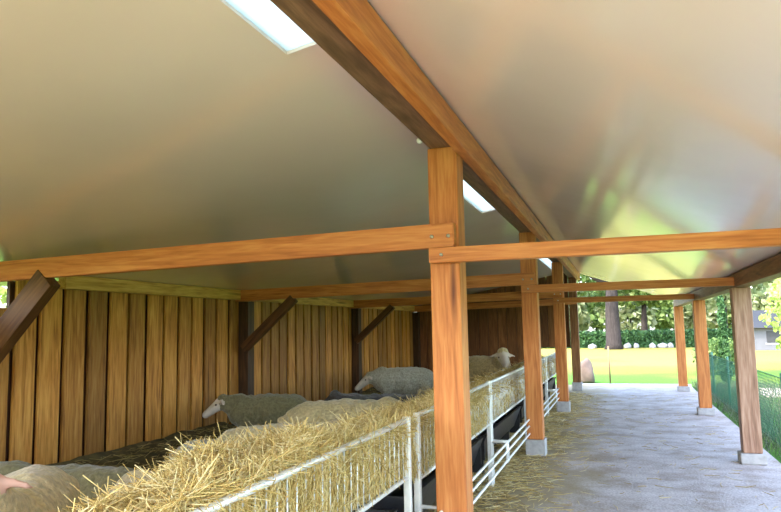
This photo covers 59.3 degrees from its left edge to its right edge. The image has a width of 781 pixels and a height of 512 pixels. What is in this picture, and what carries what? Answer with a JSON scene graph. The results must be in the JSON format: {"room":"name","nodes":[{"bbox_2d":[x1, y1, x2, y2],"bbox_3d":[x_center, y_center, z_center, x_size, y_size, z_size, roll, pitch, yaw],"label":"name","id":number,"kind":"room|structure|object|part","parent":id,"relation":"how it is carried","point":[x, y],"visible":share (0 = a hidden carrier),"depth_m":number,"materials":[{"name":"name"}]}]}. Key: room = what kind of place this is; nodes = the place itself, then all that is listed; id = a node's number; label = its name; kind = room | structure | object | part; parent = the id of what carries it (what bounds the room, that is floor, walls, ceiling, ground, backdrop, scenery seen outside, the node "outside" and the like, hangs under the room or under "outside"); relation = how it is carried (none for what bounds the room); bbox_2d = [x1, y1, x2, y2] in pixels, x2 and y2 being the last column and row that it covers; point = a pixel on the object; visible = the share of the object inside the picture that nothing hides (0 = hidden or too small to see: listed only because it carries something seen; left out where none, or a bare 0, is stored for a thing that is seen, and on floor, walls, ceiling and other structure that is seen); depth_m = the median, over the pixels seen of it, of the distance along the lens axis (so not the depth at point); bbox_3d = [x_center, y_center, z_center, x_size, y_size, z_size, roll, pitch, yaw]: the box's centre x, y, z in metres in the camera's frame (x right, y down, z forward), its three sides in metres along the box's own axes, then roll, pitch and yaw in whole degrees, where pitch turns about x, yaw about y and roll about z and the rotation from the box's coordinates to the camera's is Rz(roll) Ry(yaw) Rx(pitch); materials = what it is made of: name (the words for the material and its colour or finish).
{"room":"farm building","nodes":[
{"label":"farm building","id":0,"kind":"room"},
{"bbox_2d":[0,280,413,464],"bbox_3d":[-2.279,1.626,9.841,0.087,2.140,18.460,-3,-6,18],"label":"wall","id":1,"kind":"structure","parent":0,"point":[94,371],"depth_m":8.04,"materials":[{"name":"brown wood"}]},
{"bbox_2d":[296,297,353,306],"bbox_3d":[-1.223,0.869,12.892,0.095,0.146,2.643,-3,-6,18],"label":"wall plate","id":2,"kind":"object","parent":1,"relation":"attached to","point":[319,301],"depth_m":12.78,"materials":[{"name":"brown wood"}]},
{"bbox_2d":[0,0,780,305],"bbox_3d":[0.802,-0.017,9.052,7.390,1.007,18.800,-3,-6,18],"label":"ceiling","id":3,"kind":"structure","parent":0,"point":[125,125],"depth_m":3.83,"materials":[{"name":"grey metal"}]},
{"bbox_2d":[59,276,240,299],"bbox_3d":[-2.747,0.412,8.322,0.095,0.147,3.395,-3,-6,18],"label":"wall plate","id":4,"kind":"object","parent":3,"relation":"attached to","point":[84,283],"depth_m":7.88,"materials":[{"name":"brown wood"}]},
{"bbox_2d":[225,0,313,50],"bbox_3d":[-0.829,-1.174,1.797,0.310,0.089,3.050,-3,-6,18],"label":"window","id":5,"kind":"structure","parent":3,"relation":"attached to","point":[263,14],"depth_m":3.00,"materials":[{"name":"white glass"}]},
{"bbox_2d":[270,0,573,277],"bbox_3d":[1.708,-0.382,8.787,0.207,0.157,18.600,-3,-6,18],"label":"ridge beam","id":6,"kind":"structure","parent":3,"relation":"attached to","point":[305,14],"depth_m":3.32,"materials":[{"name":"brown wood"}]},
{"bbox_2d":[463,180,493,211],"bbox_3d":[0.903,-0.655,6.991,0.310,0.089,1.950,-3,-6,18],"label":"window","id":7,"kind":"structure","parent":3,"relation":"attached to","point":[470,194],"depth_m":7.21,"materials":[{"name":"white glass"}]},
{"bbox_2d":[540,258,551,268],"bbox_3d":[3.555,0.140,14.948,0.310,0.089,3.300,-3,-6,18],"label":"window","id":8,"kind":"structure","parent":3,"relation":"attached to","point":[546,261],"depth_m":14.43,"materials":[{"name":"white glass"}]},
{"bbox_2d":[673,254,780,306],"bbox_3d":[4.054,0.285,7.938,0.155,0.155,18.600,-3,-6,18],"label":"beam","id":9,"kind":"structure","parent":3,"relation":"attached to","point":[769,269],"depth_m":7.17,"materials":[{"name":"brown wood"}]},
{"bbox_2d":[420,273,570,371],"bbox_3d":[2.643,1.970,17.997,4.010,2.992,0.070,-3,-6,18],"label":"wall","id":10,"kind":"structure","parent":0,"point":[490,330],"depth_m":17.92,"materials":[{"name":"brown wood"}]},
{"bbox_2d":[425,385,780,511],"bbox_3d":[0.960,2.638,8.416,7.010,0.300,22.000,-3,-6,18],"label":"floor","id":11,"kind":"structure","parent":0,"point":[690,490],"depth_m":7.84,"materials":[{"name":"concrete"}]},
{"bbox_2d":[46,387,433,473],"bbox_3d":[-0.579,2.382,9.220,3.584,0.467,18.300,-3,-6,18],"label":"bedding","id":12,"kind":"object","parent":11,"relation":"on","point":[138,453],"visible":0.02,"depth_m":7.55,"materials":[{"name":"brown plant"}]},
{"bbox_2d":[0,464,82,511],"bbox_3d":[-1.805,1.363,3.267,0.568,0.995,1.640,1,-6,-17],"label":"sheep","id":13,"kind":"object","parent":12,"relation":"on","point":[35,487],"visible":0.96,"depth_m":3.31},
{"bbox_2d":[0,460,133,511],"bbox_3d":[-2.373,1.715,4.724,1.682,0.602,0.736,-1,-6,0],"label":"sheep","id":14,"kind":"object","parent":12,"relation":"on","point":[96,474],"visible":0.34,"depth_m":4.66},
{"bbox_2d":[99,469,155,504],"bbox_3d":[-1.407,1.559,3.735,0.491,0.682,1.399,0,-6,-15],"label":"sheep","id":15,"kind":"object","parent":12,"relation":"on","point":[125,478],"visible":0.16,"depth_m":3.92},
{"bbox_2d":[169,438,216,462],"bbox_3d":[-1.434,1.903,6.346,1.306,0.446,0.572,-2,-6,8],"label":"sheep","id":16,"kind":"object","parent":12,"relation":"on","point":[205,439],"visible":0.05,"depth_m":6.33},
{"bbox_2d":[202,393,306,426],"bbox_3d":[-1.681,2.105,8.782,1.422,0.698,0.486,0,-6,-9],"label":"sheep","id":17,"kind":"object","parent":12,"relation":"on","point":[240,408],"visible":0.65,"depth_m":8.64},
{"bbox_2d":[203,419,339,450],"bbox_3d":[-0.782,1.706,5.839,1.650,0.584,0.748,-1,-6,-1],"label":"sheep","id":18,"kind":"object","parent":12,"relation":"on","point":[229,432],"visible":0.12,"depth_m":5.78},
{"bbox_2d":[277,396,402,423],"bbox_3d":[-0.339,1.797,7.203,1.759,0.611,0.774,-2,-6,6],"label":"sheep","id":19,"kind":"object","parent":12,"relation":"on","point":[312,410],"visible":0.31,"depth_m":7.12},
{"bbox_2d":[324,390,418,401],"bbox_3d":[-0.181,1.967,8.684,1.538,0.569,0.672,-2,-6,6],"label":"sheep","id":20,"kind":"object","parent":12,"relation":"on","point":[334,395],"visible":0.18,"depth_m":8.57},
{"bbox_2d":[355,367,433,396],"bbox_3d":[0.122,2.374,12.390,1.543,0.762,0.522,0,-6,-9],"label":"sheep","id":21,"kind":"object","parent":12,"relation":"on","point":[397,380],"visible":0.84,"depth_m":12.24},
{"bbox_2d":[469,347,514,381],"bbox_3d":[1.852,2.302,13.191,0.657,1.094,1.863,3,-7,-32],"label":"sheep","id":22,"kind":"object","parent":12,"relation":"on","point":[477,364],"visible":0.44,"depth_m":12.83},
{"bbox_2d":[238,302,253,395],"bbox_3d":[-2.100,1.688,9.987,0.160,2.040,0.180,-3,-6,18],"label":"wall post","id":23,"kind":"object","parent":11,"relation":"on","point":[246,309],"visible":0.56,"depth_m":9.96,"materials":[{"name":"brown wood"}]},
{"bbox_2d":[240,295,297,351],"bbox_3d":[-1.734,0.965,9.778,0.875,0.786,0.110,-3,-6,18],"label":"knee brace","id":24,"kind":"object","parent":23,"relation":"attached to","point":[289,302],"visible":0.91,"depth_m":9.73,"materials":[{"name":"brown wood"}]},
{"bbox_2d":[191,416,412,511],"bbox_3d":[-0.555,1.410,2.983,0.823,1.050,2.894,-3,-6,18],"label":"rack","id":25,"kind":"object","parent":11,"relation":"on","point":[226,500],"visible":0.4,"depth_m":3.38,"materials":[{"name":"metal"}]},
{"bbox_3d":[-0.342,1.244,2.928,0.028,0.028,2.850,-3,-6,18],"label":"rail","id":26,"kind":"part","parent":25,"relation":"part of","materials":[{"name":"white metal"}]},
{"bbox_3d":[0.110,1.533,4.257,0.044,1.050,0.044,-3,-6,18],"label":"leg","id":27,"kind":"part","parent":25,"relation":"part of","materials":[{"name":"white metal"}]},
{"bbox_2d":[439,388,558,511],"bbox_3d":[1.603,2.007,8.186,0.024,0.024,14.150,-3,-6,18],"label":"rail","id":28,"kind":"object","parent":25,"relation":"attached to","point":[474,477],"visible":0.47,"depth_m":6.47,"materials":[{"name":"white metal"}]},
{"bbox_2d":[473,392,558,491],"bbox_3d":[1.605,2.087,8.177,0.024,0.024,14.150,-3,-6,18],"label":"rail","id":29,"kind":"object","parent":25,"relation":"attached to","point":[480,481],"visible":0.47,"depth_m":6.49,"materials":[{"name":"white metal"}]},
{"bbox_2d":[473,397,559,504],"bbox_3d":[1.607,2.176,8.168,0.024,0.024,14.150,-3,-6,18],"label":"rail","id":30,"kind":"object","parent":25,"relation":"attached to","point":[475,499],"visible":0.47,"depth_m":6.46,"materials":[{"name":"white metal"}]},
{"bbox_2d":[351,308,361,393],"bbox_3d":[-0.696,2.110,14.199,0.160,2.040,0.180,-3,-6,18],"label":"wall post","id":31,"kind":"object","parent":11,"relation":"on","point":[356,329],"visible":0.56,"depth_m":14.15,"materials":[{"name":"brown wood"}]},
{"bbox_2d":[354,304,394,343],"bbox_3d":[-0.329,1.386,13.990,0.875,0.786,0.110,-3,-6,18],"label":"knee brace","id":32,"kind":"object","parent":31,"relation":"attached to","point":[389,308],"visible":1,"depth_m":13.94,"materials":[{"name":"brown wood"}]},
{"bbox_2d":[350,508,396,511],"bbox_3d":[-0.618,1.687,2.976,0.500,0.500,2.754,-3,-6,18],"label":"trough","id":33,"kind":"object","parent":11,"relation":"on","point":[370,509],"visible":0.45,"depth_m":4.24,"materials":[{"name":"black plastic"}]},
{"bbox_2d":[412,312,420,367],"bbox_3d":[0.709,2.530,18.411,0.160,2.040,0.180,-3,-6,18],"label":"wall post","id":34,"kind":"object","parent":11,"relation":"on","point":[415,315],"visible":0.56,"depth_m":18.37,"materials":[{"name":"brown wood"}]},
{"bbox_2d":[356,437,482,511],"bbox_3d":[0.309,1.965,5.757,0.500,0.500,2.504,-3,-6,18],"label":"trough","id":35,"kind":"object","parent":11,"relation":"on","point":[395,499],"visible":0.23,"depth_m":5.09,"materials":[{"name":"black plastic"}]},
{"bbox_3d":[-0.084,1.734,4.598,0.440,0.250,0.024,-3,-6,18],"label":"panel","id":36,"kind":"part","parent":35,"relation":"part of","materials":[{"name":"black plastic"}]},
{"bbox_3d":[0.697,1.968,6.940,0.440,0.250,0.024,-3,-6,18],"label":"panel","id":37,"kind":"part","parent":35,"relation":"part of","materials":[{"name":"black plastic"}]},
{"bbox_2d":[427,147,472,511],"bbox_3d":[0.399,0.675,4.522,0.240,2.800,0.240,-3,-6,18],"label":"timber post","id":38,"kind":"object","parent":11,"relation":"on","point":[452,419],"visible":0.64,"depth_m":4.44,"materials":[{"name":"wood"}]},
{"bbox_2d":[0,222,456,281],"bbox_3d":[-1.618,0.014,5.103,4.289,0.237,0.096,-3,-6,18],"label":"cross beam","id":39,"kind":"structure","parent":38,"relation":"attached to","point":[417,237],"depth_m":4.89,"materials":[{"name":"wood"}]},
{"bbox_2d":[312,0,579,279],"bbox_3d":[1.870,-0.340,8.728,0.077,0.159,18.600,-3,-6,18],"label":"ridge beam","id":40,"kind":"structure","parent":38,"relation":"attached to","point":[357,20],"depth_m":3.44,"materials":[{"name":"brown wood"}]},
{"bbox_2d":[429,228,780,263],"bbox_3d":[1.413,-0.063,4.100,2.434,0.098,0.096,-3,-6,18],"label":"cross beam","id":41,"kind":"structure","parent":38,"relation":"attached to","point":[755,238],"depth_m":4.10,"materials":[{"name":"wood"}]},
{"bbox_2d":[412,381,508,511],"bbox_3d":[0.372,1.688,5.764,0.823,1.050,2.644,-3,-6,18],"label":"rack","id":42,"kind":"object","parent":11,"relation":"on","point":[418,506],"visible":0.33,"depth_m":4.71,"materials":[{"name":"metal"}]},
{"bbox_3d":[0.179,1.553,4.465,0.044,1.050,0.044,-3,-6,18],"label":"leg","id":43,"kind":"part","parent":42,"relation":"part of","materials":[{"name":"white metal"}]},
{"bbox_2d":[420,387,487,474],"bbox_3d":[0.289,1.416,5.819,0.628,0.434,2.436,-3,-6,18],"label":"grille","id":44,"kind":"object","parent":42,"relation":"attached to","point":[477,388],"depth_m":4.90,"materials":[{"name":"metal"}]},
{"bbox_3d":[0.579,1.174,5.746,0.033,0.033,2.600,-3,-6,18],"label":"rail","id":45,"kind":"part","parent":42,"relation":"part of","materials":[{"name":"metal"}]},
{"bbox_3d":[0.587,1.582,5.703,0.028,0.028,2.600,-3,-6,18],"label":"rail","id":46,"kind":"part","parent":42,"relation":"part of","materials":[{"name":"white metal"}]},
{"bbox_3d":[0.998,1.799,6.921,0.044,1.050,0.044,-3,-6,18],"label":"leg","id":47,"kind":"part","parent":42,"relation":"part of","materials":[{"name":"white metal"}]},
{"bbox_2d":[472,406,520,475],"bbox_3d":[1.177,2.225,8.359,0.500,0.500,2.654,-3,-6,18],"label":"trough","id":48,"kind":"object","parent":11,"relation":"on","point":[502,426],"visible":0.36,"depth_m":8.44,"materials":[{"name":"black plastic"}]},
{"bbox_3d":[0.760,1.987,7.129,0.440,0.250,0.024,-3,-6,18],"label":"panel","id":49,"kind":"part","parent":48,"relation":"part of","materials":[{"name":"black plastic"}]},
{"bbox_2d":[479,406,520,452],"bbox_3d":[1.174,2.111,8.371,0.500,0.270,2.630,-3,-6,18],"label":"basin","id":50,"kind":"object","parent":48,"relation":"in","point":[503,425],"depth_m":8.58,"materials":[{"name":"black plastic"}]},
{"bbox_3d":[1.588,2.235,9.613,0.440,0.250,0.024,-3,-6,18],"label":"panel","id":51,"kind":"part","parent":48,"relation":"part of","materials":[{"name":"black plastic"}]},
{"bbox_2d":[469,366,526,482],"bbox_3d":[1.239,1.948,8.366,0.823,1.050,2.794,-3,-6,18],"label":"rack","id":52,"kind":"object","parent":11,"relation":"on","point":[515,373],"visible":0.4,"depth_m":7.92,"materials":[{"name":"metal"}]},
{"bbox_2d":[58,354,555,511],"bbox_3d":[1.121,1.583,8.399,0.904,0.653,14.111,-3,-6,18],"label":"hay","id":53,"kind":"object","parent":52,"relation":"in","point":[195,479],"visible":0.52,"depth_m":3.04,"materials":[{"name":"plant"}]},
{"bbox_3d":[1.023,1.806,6.996,0.044,1.050,0.044,-3,-6,18],"label":"leg","id":54,"kind":"part","parent":52,"relation":"part of","materials":[{"name":"white metal"}]},
{"bbox_2d":[473,369,524,419],"bbox_3d":[1.157,1.676,8.421,0.628,0.434,2.587,-3,-6,18],"label":"grille","id":55,"kind":"object","parent":52,"relation":"attached to","point":[515,373],"depth_m":8.16,"materials":[{"name":"metal"}]},
{"bbox_3d":[1.446,1.434,8.348,0.033,0.033,2.750,-3,-6,18],"label":"rail","id":56,"kind":"part","parent":52,"relation":"part of","materials":[{"name":"metal"}]},
{"bbox_3d":[1.454,1.842,8.305,0.028,0.028,2.750,-3,-6,18],"label":"rail","id":57,"kind":"part","parent":52,"relation":"part of","materials":[{"name":"white metal"}]},
{"bbox_3d":[1.889,2.066,9.593,0.044,1.050,0.044,-3,-6,18],"label":"leg","id":58,"kind":"part","parent":52,"relation":"part of","materials":[{"name":"white metal"}]},
{"bbox_2d":[510,399,523,435],"bbox_3d":[2.074,2.494,11.051,0.500,0.500,2.654,-3,-6,18],"label":"trough","id":59,"kind":"object","parent":11,"relation":"on","point":[514,428],"visible":0.19,"depth_m":10.11,"materials":[{"name":"black plastic"}]},
{"bbox_3d":[1.658,2.256,9.821,0.440,0.250,0.024,-3,-6,18],"label":"panel","id":60,"kind":"part","parent":59,"relation":"part of","materials":[{"name":"black plastic"}]},
{"bbox_2d":[517,401,523,417],"bbox_3d":[2.072,2.380,11.063,0.500,0.270,2.630,-3,-6,18],"label":"basin","id":61,"kind":"object","parent":59,"relation":"in","point":[521,403],"depth_m":9.84,"materials":[{"name":"black plastic"}]},
{"bbox_2d":[485,357,556,415],"bbox_3d":[2.137,2.217,11.057,0.823,1.050,2.794,-3,-6,18],"label":"rack","id":62,"kind":"object","parent":11,"relation":"on","point":[543,358],"visible":0.13,"depth_m":12.24,"materials":[{"name":"metal"}]},
{"bbox_2d":[542,359,545,380],"bbox_3d":[2.054,1.945,11.112,0.628,0.434,2.587,-3,-6,18],"label":"grille","id":63,"kind":"object","parent":62,"relation":"attached to","point":[542,359],"depth_m":12.08,"materials":[{"name":"metal"}]},
{"bbox_3d":[2.786,2.335,12.285,0.044,1.050,0.044,-3,-6,18],"label":"leg","id":64,"kind":"part","parent":62,"relation":"part of","materials":[{"name":"white metal"}]},
{"bbox_2d":[519,232,546,456],"bbox_3d":[1.803,1.096,8.734,0.240,2.800,0.240,-3,-6,18],"label":"timber post","id":65,"kind":"object","parent":11,"relation":"on","point":[536,443],"visible":0.78,"depth_m":8.62,"materials":[{"name":"wood"}]},
{"bbox_2d":[235,272,534,301],"bbox_3d":[-0.213,0.435,9.315,4.289,0.237,0.096,-3,-6,18],"label":"cross beam","id":66,"kind":"structure","parent":65,"relation":"attached to","point":[514,279],"depth_m":9.28,"materials":[{"name":"wood"}]},
{"bbox_2d":[521,277,734,292],"bbox_3d":[2.817,0.358,8.312,2.434,0.098,0.096,-3,-6,18],"label":"cross beam","id":67,"kind":"structure","parent":65,"relation":"attached to","point":[726,281],"depth_m":8.26,"materials":[{"name":"wood"}]},
{"bbox_2d":[511,353,557,408],"bbox_3d":[3.026,2.484,13.726,0.823,1.050,2.744,-3,-6,18],"label":"rack","id":68,"kind":"object","parent":11,"relation":"on","point":[550,355],"visible":0.23,"depth_m":13.07,"materials":[{"name":"metal"}]},
{"bbox_2d":[547,354,555,377],"bbox_3d":[2.943,2.211,13.780,0.628,0.434,2.535,-3,-6,18],"label":"grille","id":69,"kind":"object","parent":68,"relation":"attached to","point":[551,355],"depth_m":13.33,"materials":[{"name":"metal"}]},
{"bbox_2d":[543,377,555,400],"bbox_3d":[2.963,2.761,13.719,0.500,0.500,2.604,-3,-6,18],"label":"trough","id":70,"kind":"object","parent":11,"relation":"on","point":[551,382],"visible":0.23,"depth_m":14.48,"materials":[{"name":"black plastic"}]},
{"bbox_3d":[3.367,2.768,14.949,0.440,0.250,0.024,-3,-6,18],"label":"panel","id":71,"kind":"part","parent":70,"relation":"part of","materials":[{"name":"black plastic"}]},
{"bbox_2d":[551,262,570,411],"bbox_3d":[3.207,1.517,12.946,0.240,2.800,0.240,-3,-6,18],"label":"timber post","id":72,"kind":"object","parent":11,"relation":"on","point":[563,404],"visible":0.75,"depth_m":12.84,"materials":[{"name":"wood"}]},
{"bbox_2d":[349,292,562,307],"bbox_3d":[1.191,0.856,13.527,4.289,0.237,0.096,-3,-6,18],"label":"cross beam","id":73,"kind":"structure","parent":72,"relation":"attached to","point":[504,296],"depth_m":13.63,"materials":[{"name":"wood"}]},
{"bbox_2d":[553,294,693,302],"bbox_3d":[4.221,0.779,12.524,2.434,0.098,0.096,-3,-6,18],"label":"cross beam","id":74,"kind":"structure","parent":72,"relation":"attached to","point":[667,296],"depth_m":12.47,"materials":[{"name":"wood"}]},
{"bbox_2d":[568,277,582,390],"bbox_3d":[4.611,1.938,17.159,0.240,2.800,0.240,-3,-6,18],"label":"timber post","id":75,"kind":"object","parent":11,"relation":"on","point":[577,385],"visible":0.91,"depth_m":17.04,"materials":[{"name":"wood"}]},
{"bbox_2d":[411,299,576,311],"bbox_3d":[2.595,1.276,17.739,4.289,0.237,0.096,-3,-6,18],"label":"cross beam","id":76,"kind":"structure","parent":75,"relation":"attached to","point":[548,302],"depth_m":17.67,"materials":[{"name":"wood"}]},
{"bbox_2d":[429,391,777,511],"bbox_3d":[2.979,2.466,8.929,3.279,0.207,14.942,-3,-6,18],"label":"litter","id":77,"kind":"object","parent":11,"relation":"on","point":[506,474],"visible":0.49,"depth_m":7.87,"materials":[{"name":"yellow plant"}]},
{"bbox_2d":[583,384,691,386],"bbox_3d":[6.398,3.573,18.274,3.000,0.315,0.220,-3,-6,18],"label":"kerb","id":78,"kind":"object","parent":11,"relation":"attached to","point":[583,384],"visible":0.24,"depth_m":18.17,"materials":[{"name":"concrete"}]},
{"bbox_2d":[673,306,689,391],"bbox_3d":[6.924,2.210,16.360,0.270,2.000,0.270,-3,-6,18],"label":"timber post","id":79,"kind":"object","parent":11,"relation":"on","point":[682,386],"visible":1,"depth_m":16.27,"materials":[{"name":"wood"}]},
{"bbox_2d":[692,300,714,414],"bbox_3d":[5.520,1.789,12.148,0.270,2.000,0.270,-3,-6,18],"label":"timber post","id":80,"kind":"object","parent":11,"relation":"on","point":[705,407],"visible":1,"depth_m":12.06,"materials":[{"name":"wood"}]},
{"bbox_2d":[729,287,767,464],"bbox_3d":[4.116,1.368,7.936,0.270,2.000,0.270,-3,-6,18],"label":"timber post","id":81,"kind":"object","parent":11,"relation":"on","point":[751,452],"visible":0.99,"depth_m":7.85,"materials":[{"name":"wood"}]},
{"bbox_3d":[-3.596,1.240,5.501,0.160,2.040,0.180,-3,-6,18],"label":"wall post","id":82,"kind":"object","parent":11,"relation":"on","visible":0},
{"bbox_2d":[0,270,59,363],"bbox_3d":[-3.141,0.664,5.555,1.044,1.068,0.110,-3,-6,18],"label":"knee brace","id":83,"kind":"object","parent":82,"relation":"attached to","point":[38,291],"visible":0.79,"depth_m":5.46,"materials":[{"name":"brown wood"}]},
{"bbox_2d":[541,347,780,462],"bbox_3d":[14.205,6.067,42.306,220.000,0.340,210.000,-3,-6,18],"label":"lawn","id":84,"kind":"structure","parent":0,"point":[656,365],"depth_m":26.48,"materials":[{"name":"green plant"}]},
{"bbox_2d":[0,286,6,307],"bbox_3d":[-5.571,0.538,10.100,4.926,3.211,3.678,1,-6,-19],"label":"shrub","id":85,"kind":"object","parent":84,"relation":"on","point":[3,291],"visible":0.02,"depth_m":8.92,"materials":[{"name":"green plant"}]},
{"bbox_2d":[569,291,590,330],"bbox_3d":[21.351,6.810,85.605,7.453,7.197,6.405,-3,-6,18],"label":"tree","id":86,"kind":"object","parent":84,"relation":"on","point":[584,319],"visible":0.1,"depth_m":84.29,"materials":[{"name":"green plant"}]},
{"bbox_2d":[567,274,594,297],"bbox_3d":[14.942,2.552,74.823,14.451,13.647,11.695,-3,-6,18],"label":"tree","id":87,"kind":"object","parent":84,"relation":"on","point":[583,278],"visible":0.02,"depth_m":72.11,"materials":[{"name":"green plant"}]},
{"bbox_2d":[581,358,594,383],"bbox_3d":[5.678,3.326,19.913,0.481,0.711,0.606,-3,-6,18],"label":"boulder","id":88,"kind":"object","parent":84,"relation":"on","point":[587,374],"visible":0.85,"depth_m":19.66,"materials":[{"name":"stone"}]},
{"bbox_2d":[588,344,596,348],"bbox_3d":[14.428,6.428,48.970,0.557,0.349,0.513,-7,-8,43],"label":"stone","id":89,"kind":"object","parent":84,"relation":"on","point":[591,346],"visible":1,"depth_m":48.81,"materials":[{"name":"white stone"}]},
{"bbox_2d":[584,291,605,329],"bbox_3d":[28.288,7.112,96.408,6.599,8.612,7.073,-3,-6,18],"label":"tree","id":90,"kind":"object","parent":84,"relation":"on","point":[596,322],"visible":0.13,"depth_m":93.76,"materials":[{"name":"green plant"}]},
{"bbox_2d":[588,276,623,349],"bbox_3d":[15.398,-0.219,47.674,12.389,13.407,10.714,-7,-8,44],"label":"tree","id":91,"kind":"object","parent":84,"relation":"on","point":[612,321],"visible":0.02,"depth_m":46.10,"materials":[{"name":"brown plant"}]},
{"bbox_2d":[607,346,610,383],"bbox_3d":[6.200,3.104,19.435,0.058,1.100,0.048,-3,-6,18],"label":"stake","id":92,"kind":"object","parent":84,"relation":"on","point":[607,346],"visible":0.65,"depth_m":19.42,"materials":[{"name":"brown wood"}]},
{"bbox_2d":[594,290,657,331],"bbox_3d":[29.438,5.801,85.427,8.139,8.849,7.008,-3,-6,18],"label":"tree","id":93,"kind":"object","parent":84,"relation":"on","point":[633,316],"visible":0.2,"depth_m":83.96,"materials":[{"name":"green plant"}]},
{"bbox_2d":[624,343,630,347],"bbox_3d":[16.666,6.286,48.218,0.528,0.384,0.528,-3,-6,18],"label":"stone","id":94,"kind":"object","parent":84,"relation":"on","point":[628,345],"visible":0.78,"depth_m":48.08,"materials":[{"name":"white stone"}]},
{"bbox_2d":[582,289,673,330],"bbox_3d":[27.176,3.244,75.372,12.075,11.908,10.412,-3,-6,18],"label":"tree","id":95,"kind":"object","parent":84,"relation":"on","point":[657,303],"visible":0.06,"depth_m":74.68,"materials":[{"name":"green plant"}]},
{"bbox_3d":[27.145,1.694,75.537,12.075,8.791,10.412,-3,-6,18],"label":"crown","id":96,"kind":"part","parent":95,"relation":"part of","materials":[{"name":"green plant"}]},
{"bbox_2d":[541,328,732,348],"bbox_3d":[19.533,5.847,48.917,52.213,1.542,2.062,-3,-6,18],"label":"hedge","id":97,"kind":"object","parent":84,"relation":"on","point":[597,337],"visible":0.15,"depth_m":48.71,"materials":[{"name":"green plant"}]},
{"bbox_2d":[649,343,655,347],"bbox_3d":[18.241,6.211,47.721,0.476,0.366,0.491,-3,-6,18],"label":"stone","id":98,"kind":"object","parent":84,"relation":"on","point":[652,345],"visible":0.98,"depth_m":47.57,"materials":[{"name":"white stone"}]},
{"bbox_2d":[640,304,674,330],"bbox_3d":[36.537,6.213,94.184,8.070,9.606,7.534,-3,-6,18],"label":"tree","id":99,"kind":"object","parent":84,"relation":"on","point":[663,321],"visible":0.17,"depth_m":91.61,"materials":[{"name":"green plant"}]},
{"bbox_2d":[657,343,667,347],"bbox_3d":[18.843,6.181,47.521,0.680,0.361,0.496,-3,-6,18],"label":"stone","id":100,"kind":"object","parent":84,"relation":"on","point":[661,345],"visible":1,"depth_m":47.34,"materials":[{"name":"white stone"}]},
{"bbox_2d":[671,294,730,329],"bbox_3d":[37.487,6.161,81.970,7.694,7.086,6.538,-3,-6,18],"label":"tree","id":101,"kind":"object","parent":84,"relation":"on","point":[711,319],"visible":0.16,"depth_m":80.50,"materials":[{"name":"green plant"}]},
{"bbox_2d":[691,337,734,373],"bbox_3d":[10.574,3.226,22.263,1.497,1.294,1.789,-3,-6,18],"label":"shrub","id":102,"kind":"object","parent":84,"relation":"on","point":[712,346],"visible":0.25,"depth_m":21.88,"materials":[{"name":"green plant"}]},
{"bbox_2d":[716,295,731,381],"bbox_3d":[9.321,2.303,19.216,0.342,2.484,0.378,2,-7,-24],"label":"conifer","id":103,"kind":"object","parent":84,"relation":"on","point":[724,348],"visible":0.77,"depth_m":19.17,"materials":[{"name":"green plant"}]},
{"bbox_2d":[717,287,752,328],"bbox_3d":[44.719,5.959,90.363,7.401,8.980,7.024,-3,-6,18],"label":"tree","id":104,"kind":"object","parent":84,"relation":"on","point":[729,320],"visible":0.06,"depth_m":88.55,"materials":[{"name":"green plant"}]},
{"bbox_2d":[691,379,780,458],"bbox_3d":[9.248,2.491,10.178,7.672,0.275,15.572,-3,-6,18],"label":"grass","id":105,"kind":"structure","parent":84,"relation":"on","point":[716,399],"depth_m":12.58,"materials":[{"name":"green plant"}]},
{"bbox_2d":[705,280,773,327],"bbox_3d":[29.238,1.515,61.019,10.787,12.219,10.400,1,-6,-16],"label":"tree","id":106,"kind":"object","parent":84,"relation":"on","point":[726,297],"visible":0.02,"depth_m":60.86,"materials":[{"name":"green plant"}]},
{"bbox_3d":[29.213,0.257,61.153,10.787,9.689,10.400,1,-6,-16],"label":"crown","id":107,"kind":"part","parent":106,"relation":"part of","materials":[{"name":"green plant"}]},
{"bbox_2d":[709,352,780,446],"bbox_3d":[5.410,2.114,9.897,0.056,1.000,16.544,-3,-6,18],"label":"mesh fence","id":108,"kind":"object","parent":84,"relation":"on","point":[712,359],"visible":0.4,"depth_m":12.29,"materials":[{"name":"green metal"}]},
{"bbox_3d":[6.529,2.448,13.235,0.041,1.000,0.041,-1,-6,-4],"label":"post","id":109,"kind":"part","parent":108,"relation":"part of","materials":[{"name":"green metal"}]},
{"bbox_2d":[751,281,780,309],"bbox_3d":[44.923,5.305,77.596,8.032,7.570,5.538,-3,-6,18],"label":"tree","id":110,"kind":"object","parent":84,"relation":"on","point":[759,302],"visible":0.26,"depth_m":77.48,"materials":[{"name":"green plant"}]},
{"bbox_2d":[752,310,780,349],"bbox_3d":[23.732,4.620,41.392,5.000,2.750,4.800,-3,-6,18],"label":"house","id":111,"kind":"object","parent":84,"relation":"on","point":[764,337],"visible":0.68,"depth_m":39.94,"materials":[{"name":"paint"}]},
{"bbox_2d":[758,278,780,349],"bbox_3d":[12.326,1.854,19.364,2.955,3.302,3.158,-2,-6,10],"label":"tree","id":112,"kind":"object","parent":84,"relation":"on","point":[776,291],"visible":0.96,"depth_m":20.11,"materials":[{"name":"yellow plant"}]}
]}

